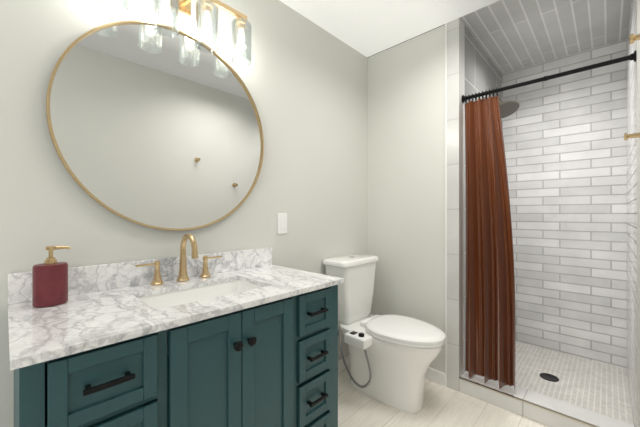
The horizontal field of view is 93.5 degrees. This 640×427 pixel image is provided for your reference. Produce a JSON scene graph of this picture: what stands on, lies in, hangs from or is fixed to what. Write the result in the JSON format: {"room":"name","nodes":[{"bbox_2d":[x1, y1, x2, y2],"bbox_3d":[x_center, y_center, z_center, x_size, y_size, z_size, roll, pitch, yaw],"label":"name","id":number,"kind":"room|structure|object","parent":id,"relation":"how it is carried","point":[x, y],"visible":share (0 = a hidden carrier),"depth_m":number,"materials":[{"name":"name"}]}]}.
{"room":"bathroom","nodes":[
{"label":"bathroom","id":0,"kind":"room"},
{"bbox_2d":[0,0,367,426],"bbox_3d":[-0.548,-0.058,1.576,0.100,2.460,2.825,0,0,44],"label":"wall","id":1,"kind":"structure","parent":0,"point":[304,79],"depth_m":1.62,"materials":[{"name":"paint"}]},
{"bbox_2d":[46,20,263,230],"bbox_3d":[-0.641,-0.378,1.381,0.031,0.913,0.913,0,0,44],"label":"mirror","id":2,"kind":"object","parent":1,"relation":"attached to","point":[148,126],"visible":0.85,"depth_m":1.30,"materials":[{"name":"gold metal"}]},
{"bbox_2d":[99,0,250,66],"bbox_3d":[-0.598,-0.911,1.330,0.162,0.313,0.630,0,0,44],"label":"sconce","id":3,"kind":"object","parent":1,"relation":"attached to","point":[184,8],"visible":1,"depth_m":1.36,"materials":[{"name":"clear glass"}]},
{"bbox_2d":[277,213,286,233],"bbox_3d":[-0.228,0.061,1.832,0.008,0.124,0.074,0,0,44],"label":"light switch","id":4,"kind":"object","parent":1,"relation":"attached to","point":[281,223],"visible":1,"depth_m":1.83,"materials":[{"name":"white plastic"}]},
{"bbox_2d":[338,356,349,373],"bbox_3d":[0.056,1.129,2.126,0.014,0.086,0.995,0,0,44],"label":"baseboard","id":5,"kind":"structure","parent":1,"relation":"attached to","point":[341,366],"depth_m":2.23,"materials":[{"name":"white"}]},
{"bbox_2d":[368,25,444,372],"bbox_3d":[0.662,-0.058,2.305,0.643,2.460,0.100,0,0,44],"label":"wall","id":6,"kind":"structure","parent":0,"point":[406,163],"depth_m":2.23,"materials":[{"name":"paint"}]},
{"bbox_2d":[425,367,445,385],"bbox_3d":[0.627,1.129,2.260,0.629,0.086,0.014,0,0,44],"label":"baseboard","id":7,"kind":"structure","parent":6,"relation":"attached to","point":[435,376],"depth_m":2.08,"materials":[{"name":"white"}]},
{"bbox_2d":[445,23,446,386],"bbox_3d":[0.854,-0.058,2.040,0.009,2.460,0.003,0,0,44],"label":"trim","id":8,"kind":"structure","parent":6,"relation":"attached to","point":[446,200],"depth_m":2.04,"materials":[{"name":"white"}]},
{"bbox_2d":[280,0,630,73],"bbox_3d":[0.422,-1.338,1.408,1.736,0.100,3.920,0,0,44],"label":"ceiling","id":9,"kind":"structure","parent":0,"point":[510,35],"depth_m":2.03,"materials":[{"name":"white paint"}]},
{"bbox_2d":[465,27,501,370],"bbox_3d":[1.302,-0.058,2.451,0.084,2.460,0.995,0,0,44],"label":"wall","id":10,"kind":"structure","parent":0,"point":[482,73],"depth_m":2.23,"materials":[{"name":"tile"}]},
{"bbox_2d":[447,18,464,390],"bbox_3d":[0.922,-0.058,2.052,0.084,2.460,0.108,0,0,44],"label":"jamb","id":11,"kind":"object","parent":10,"relation":"attached to","point":[455,202],"visible":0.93,"depth_m":2.01,"materials":[{"name":"tile"}]},
{"bbox_2d":[484,97,519,118],"bbox_3d":[1.371,-0.831,2.286,0.242,0.184,0.199,0,0,44],"label":"rain showerhead","id":12,"kind":"object","parent":10,"relation":"attached to","point":[508,108],"visible":0.56,"depth_m":2.25,"materials":[{"name":"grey metal"}]},
{"bbox_2d":[338,341,632,426],"bbox_3d":[0.388,1.210,1.371,1.736,0.125,3.820,0,0,44],"label":"floor","id":13,"kind":"structure","parent":0,"point":[444,406],"depth_m":1.89,"materials":[{"name":"beige tile"}]},
{"bbox_2d":[8,247,343,426],"bbox_3d":[-0.453,0.685,1.181,0.577,0.974,1.068,0,0,44],"label":"bathroom vanity","id":14,"kind":"object","parent":13,"relation":"on","point":[91,351],"visible":1,"depth_m":0.96,"materials":[{"name":"teal paint"}]},
{"bbox_2d":[32,246,70,307],"bbox_3d":[-0.884,0.202,0.995,0.088,0.190,0.095,0,0,44],"label":"soap dispenser","id":15,"kind":"object","parent":14,"relation":"on","point":[50,281],"visible":1,"depth_m":0.96,"materials":[{"name":"glass"}]},
{"bbox_2d":[135,233,221,284],"bbox_3d":[-0.572,0.191,1.305,0.164,0.212,0.374,0,0,44],"label":"faucet","id":16,"kind":"object","parent":14,"relation":"on","point":[182,276],"visible":0.98,"depth_m":1.32,"materials":[{"name":"gold metal"}]},
{"bbox_2d":[138,280,261,358],"bbox_3d":[-0.450,0.402,1.189,0.315,0.165,0.490,0,0,44],"label":"sink basin","id":17,"kind":"object","parent":14,"relation":"in","point":[171,299],"visible":0.1,"depth_m":1.30,"materials":[{"name":"white ceramic"}]},
{"bbox_2d":[323,254,445,412],"bbox_3d":[0.391,0.740,1.931,0.766,0.865,0.511,0,0,44],"label":"toilet","id":18,"kind":"object","parent":13,"relation":"on","point":[392,357],"visible":0.88,"depth_m":1.85,"materials":[{"name":"white ceramic"}]},
{"bbox_2d":[459,371,634,426],"bbox_3d":[1.262,1.125,1.761,0.808,0.094,0.160,0,0,44],"label":"sill","id":19,"kind":"structure","parent":13,"relation":"on","point":[549,411],"depth_m":1.73,"materials":[{"name":"tile"}]},
{"bbox_2d":[540,373,558,381],"bbox_3d":[1.602,1.144,2.106,0.110,0.004,0.110,0,0,44],"label":"shower drain","id":20,"kind":"object","parent":13,"relation":"on","point":[549,377],"visible":1,"depth_m":2.10,"materials":[{"name":"grey metal"}]},
{"bbox_2d":[502,39,625,368],"bbox_3d":[2.009,-0.058,2.533,0.993,2.460,0.100,0,0,44],"label":"wall","id":21,"kind":"structure","parent":0,"point":[564,146],"depth_m":2.44,"materials":[{"name":"tile"}]},
{"bbox_2d":[626,0,639,426],"bbox_3d":[0.980,-0.058,0.807,0.100,2.460,3.820,0,0,44],"label":"wall","id":22,"kind":"structure","parent":0,"point":[631,221],"depth_m":1.62,"materials":[{"name":"tile"}]},
{"bbox_2d":[462,50,635,102],"bbox_3d":[1.258,-0.773,1.757,0.807,0.052,0.052,0,0,44],"label":"curtain rod","id":23,"kind":"object","parent":22,"relation":"attached to","point":[632,56],"visible":0.98,"depth_m":1.67,"materials":[{"name":"black metal"}]},
{"bbox_2d":[465,87,515,390],"bbox_3d":[1.076,0.137,1.917,0.305,1.862,0.098,0,0,44],"label":"shower curtain","id":24,"kind":"object","parent":23,"relation":"hanging from","point":[490,318],"visible":1,"depth_m":1.93,"materials":[{"name":"brown fabric"}]},
{"bbox_2d":[624,132,639,139],"bbox_3d":[1.241,-0.308,1.193,0.054,0.043,0.044,0,0,44],"label":"robe hook","id":25,"kind":"object","parent":22,"relation":"attached to","point":[633,135],"visible":1,"depth_m":1.19,"materials":[{"name":"gold metal"}]},
{"bbox_2d":[629,33,639,43],"bbox_3d":[0.958,-0.528,0.897,0.054,0.043,0.044,0,0,44],"label":"robe hook","id":26,"kind":"object","parent":22,"relation":"attached to","point":[633,37],"visible":1,"depth_m":0.90,"materials":[{"name":"gold metal"}]}
]}

